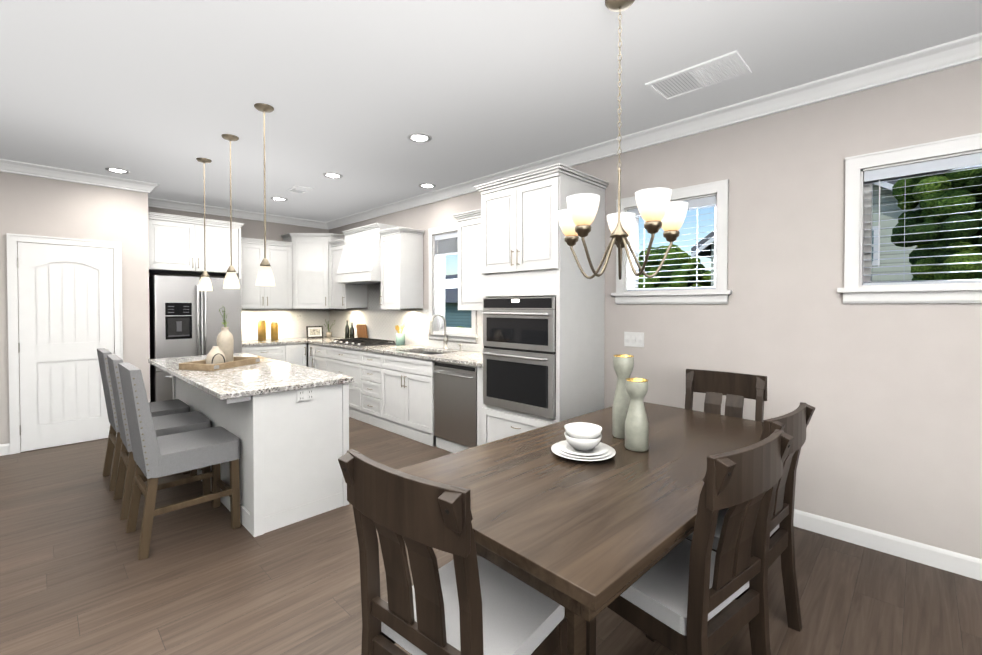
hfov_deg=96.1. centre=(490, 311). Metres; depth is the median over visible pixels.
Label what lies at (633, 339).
light switch
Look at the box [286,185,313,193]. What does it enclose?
ceiling vent
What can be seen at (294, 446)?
base cabinet
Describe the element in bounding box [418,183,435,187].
recessed light
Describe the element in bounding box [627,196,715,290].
dining room window
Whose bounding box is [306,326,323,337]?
framed picture
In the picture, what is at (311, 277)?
upper cabinet
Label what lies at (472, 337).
window frame
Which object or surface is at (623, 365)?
candle holder
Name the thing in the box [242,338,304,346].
countertop
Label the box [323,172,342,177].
recessed light
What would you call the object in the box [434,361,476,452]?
dishwasher
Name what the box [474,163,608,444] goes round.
tall cabinet
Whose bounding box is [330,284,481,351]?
tile backsplash
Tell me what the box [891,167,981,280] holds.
tree
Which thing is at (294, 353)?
base cabinet
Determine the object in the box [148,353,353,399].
countertop
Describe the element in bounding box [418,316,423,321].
light switch
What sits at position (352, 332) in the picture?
oil bottle
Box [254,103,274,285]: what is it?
pendant light
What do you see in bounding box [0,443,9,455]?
baseboard
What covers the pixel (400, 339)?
utensil crock
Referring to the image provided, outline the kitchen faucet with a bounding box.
[429,314,461,350]
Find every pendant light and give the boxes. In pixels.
[196,158,212,290]
[221,134,239,288]
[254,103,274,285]
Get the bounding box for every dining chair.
[338,449,566,654]
[586,429,793,654]
[685,369,766,421]
[686,402,814,654]
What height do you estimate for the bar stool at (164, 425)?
1.072 m
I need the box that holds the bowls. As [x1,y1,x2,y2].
[551,422,615,460]
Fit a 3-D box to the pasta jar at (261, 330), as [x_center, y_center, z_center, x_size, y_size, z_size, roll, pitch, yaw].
[-3.341,0.269,6.433,0.104,0.300,0.104,1,1,44]
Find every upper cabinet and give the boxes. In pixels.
[241,237,292,308]
[280,233,344,308]
[328,209,481,309]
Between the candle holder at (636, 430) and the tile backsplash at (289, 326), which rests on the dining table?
the candle holder at (636, 430)
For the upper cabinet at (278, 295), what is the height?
0.990 m
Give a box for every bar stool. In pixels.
[97,348,189,490]
[107,354,210,519]
[118,362,240,559]
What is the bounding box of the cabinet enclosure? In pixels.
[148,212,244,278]
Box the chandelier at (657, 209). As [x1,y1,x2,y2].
[557,0,687,279]
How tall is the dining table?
0.765 m
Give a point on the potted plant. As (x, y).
(328, 334)
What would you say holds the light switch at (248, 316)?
attached to the wall at (254, 229)
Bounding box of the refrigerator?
[149,275,241,401]
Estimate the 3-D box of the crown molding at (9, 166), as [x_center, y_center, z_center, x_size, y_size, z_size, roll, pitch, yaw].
[-5.559,-1.366,3.174,0.088,0.104,5.119,1,1,44]
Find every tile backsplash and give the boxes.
[242,309,329,339]
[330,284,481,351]
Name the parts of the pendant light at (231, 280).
pendant shade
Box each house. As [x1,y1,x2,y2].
[445,274,470,327]
[691,179,922,285]
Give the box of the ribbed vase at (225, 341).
[217,306,233,361]
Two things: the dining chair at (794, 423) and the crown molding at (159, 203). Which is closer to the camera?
the dining chair at (794, 423)
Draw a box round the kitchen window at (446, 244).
[434,232,471,332]
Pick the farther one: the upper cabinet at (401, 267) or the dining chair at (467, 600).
the upper cabinet at (401, 267)
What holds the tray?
on the countertop at (265, 375)
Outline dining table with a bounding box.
[398,402,762,654]
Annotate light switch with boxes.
[246,314,254,318]
[295,314,302,317]
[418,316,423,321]
[624,332,643,346]
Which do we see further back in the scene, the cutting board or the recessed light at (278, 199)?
the cutting board
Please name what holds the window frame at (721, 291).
attached to the wall at (891, 394)
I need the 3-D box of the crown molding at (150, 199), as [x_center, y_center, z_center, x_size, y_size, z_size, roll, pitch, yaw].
[-4.110,-1.397,5.274,0.720,0.104,0.088,1,1,44]
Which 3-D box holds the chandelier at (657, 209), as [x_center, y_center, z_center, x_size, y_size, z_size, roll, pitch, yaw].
[0.561,-0.777,1.985,0.580,1.248,0.583,1,1,44]
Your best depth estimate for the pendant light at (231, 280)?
3.58 m
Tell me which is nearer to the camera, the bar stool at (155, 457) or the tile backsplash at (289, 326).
the bar stool at (155, 457)
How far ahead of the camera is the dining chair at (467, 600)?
1.21 m
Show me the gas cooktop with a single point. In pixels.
(362, 342)
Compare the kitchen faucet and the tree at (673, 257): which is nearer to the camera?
the kitchen faucet
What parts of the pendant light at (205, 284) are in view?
pendant shade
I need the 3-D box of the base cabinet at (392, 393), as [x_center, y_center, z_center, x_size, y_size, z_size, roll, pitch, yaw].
[-1.180,0.911,5.443,3.700,0.875,0.672,1,1,44]
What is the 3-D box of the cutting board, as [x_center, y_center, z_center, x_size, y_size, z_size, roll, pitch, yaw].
[-1.921,0.300,6.573,0.270,0.236,0.048,1,1,44]
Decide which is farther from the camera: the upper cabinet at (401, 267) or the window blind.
the upper cabinet at (401, 267)
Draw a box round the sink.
[412,351,442,354]
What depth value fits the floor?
2.25 m
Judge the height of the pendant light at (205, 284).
1.235 m
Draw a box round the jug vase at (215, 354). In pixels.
[206,346,225,363]
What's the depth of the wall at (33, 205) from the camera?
4.61 m
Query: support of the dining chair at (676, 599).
on the floor
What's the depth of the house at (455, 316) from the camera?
19.91 m
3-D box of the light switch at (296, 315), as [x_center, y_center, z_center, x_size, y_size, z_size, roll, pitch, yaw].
[-3.060,0.066,7.029,0.009,0.075,0.120,1,1,44]
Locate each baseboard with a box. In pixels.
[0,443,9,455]
[793,509,981,580]
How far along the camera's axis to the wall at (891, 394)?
2.74 m
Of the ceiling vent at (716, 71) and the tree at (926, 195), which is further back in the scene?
the tree at (926, 195)
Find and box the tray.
[179,357,259,370]
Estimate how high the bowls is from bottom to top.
0.118 m
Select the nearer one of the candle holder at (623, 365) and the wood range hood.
the candle holder at (623, 365)
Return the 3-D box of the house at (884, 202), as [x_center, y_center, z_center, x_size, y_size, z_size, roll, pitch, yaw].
[8.878,-0.591,10.919,4.200,4.520,9.460,1,1,44]
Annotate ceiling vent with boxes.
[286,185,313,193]
[645,50,751,100]
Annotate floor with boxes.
[0,417,981,654]
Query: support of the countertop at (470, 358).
on the base cabinet at (392, 393)
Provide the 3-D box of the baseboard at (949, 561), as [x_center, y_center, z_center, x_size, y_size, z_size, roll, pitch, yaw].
[3.019,1.347,1.833,5.688,0.108,0.014,1,1,44]
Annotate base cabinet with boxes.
[172,375,348,536]
[242,343,306,366]
[308,343,481,446]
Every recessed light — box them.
[105,167,129,173]
[271,197,287,200]
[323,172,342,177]
[407,133,431,142]
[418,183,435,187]
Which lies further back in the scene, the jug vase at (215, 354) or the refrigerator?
the refrigerator
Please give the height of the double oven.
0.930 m
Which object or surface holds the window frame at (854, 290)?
attached to the wall at (891, 394)
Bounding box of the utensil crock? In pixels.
[395,322,404,345]
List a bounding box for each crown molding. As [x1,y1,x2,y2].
[0,159,158,195]
[148,197,155,204]
[148,198,323,228]
[324,33,981,229]
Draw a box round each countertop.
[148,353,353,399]
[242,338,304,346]
[293,336,481,366]
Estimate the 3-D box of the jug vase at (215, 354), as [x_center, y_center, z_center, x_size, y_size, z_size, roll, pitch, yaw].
[-2.260,0.365,3.624,0.149,0.165,0.140,1,1,44]
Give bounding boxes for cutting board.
[356,324,367,337]
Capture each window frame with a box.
[425,223,477,343]
[611,179,731,303]
[837,133,981,303]
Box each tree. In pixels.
[638,244,710,287]
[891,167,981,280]
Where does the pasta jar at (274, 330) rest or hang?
on the countertop at (246, 343)
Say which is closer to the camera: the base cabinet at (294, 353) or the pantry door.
the pantry door
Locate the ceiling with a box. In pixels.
[0,0,981,221]
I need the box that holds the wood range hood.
[336,223,400,283]
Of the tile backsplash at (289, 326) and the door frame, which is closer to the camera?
the door frame
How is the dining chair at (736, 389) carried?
on the floor
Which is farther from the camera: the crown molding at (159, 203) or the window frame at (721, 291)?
the crown molding at (159, 203)
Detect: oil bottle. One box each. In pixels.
[345,320,349,337]
[350,322,353,337]
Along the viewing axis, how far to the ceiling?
2.65 m
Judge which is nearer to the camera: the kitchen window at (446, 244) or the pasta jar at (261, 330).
the kitchen window at (446, 244)
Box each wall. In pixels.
[0,172,149,451]
[148,207,328,366]
[329,60,981,558]
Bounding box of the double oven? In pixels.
[483,297,555,418]
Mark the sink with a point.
(426, 352)
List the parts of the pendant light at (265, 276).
pendant shade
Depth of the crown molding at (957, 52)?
2.98 m
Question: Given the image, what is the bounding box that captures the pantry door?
[17,242,113,451]
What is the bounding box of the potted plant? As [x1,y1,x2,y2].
[326,320,334,337]
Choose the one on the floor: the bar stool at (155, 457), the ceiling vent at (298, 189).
the bar stool at (155, 457)
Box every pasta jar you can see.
[258,320,265,340]
[271,322,277,339]
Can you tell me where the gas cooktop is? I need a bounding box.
[329,338,395,346]
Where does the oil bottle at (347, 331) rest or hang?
on the countertop at (470, 358)
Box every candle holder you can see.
[612,354,633,438]
[625,378,648,451]
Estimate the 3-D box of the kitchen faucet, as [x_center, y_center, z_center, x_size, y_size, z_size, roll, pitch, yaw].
[-0.514,0.232,5.006,0.316,0.416,0.257,1,1,44]
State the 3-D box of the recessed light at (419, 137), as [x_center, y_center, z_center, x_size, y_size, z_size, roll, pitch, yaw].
[-0.583,-1.420,3.606,0.196,0.009,0.196,1,1,44]
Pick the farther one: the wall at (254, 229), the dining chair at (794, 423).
the wall at (254, 229)
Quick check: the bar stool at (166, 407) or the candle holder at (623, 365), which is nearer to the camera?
the candle holder at (623, 365)
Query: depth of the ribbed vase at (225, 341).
3.83 m
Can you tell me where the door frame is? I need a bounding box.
[7,233,122,454]
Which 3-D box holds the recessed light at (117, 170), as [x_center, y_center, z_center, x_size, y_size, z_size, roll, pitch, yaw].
[-3.792,-1.433,4.481,0.196,0.009,0.196,1,1,44]

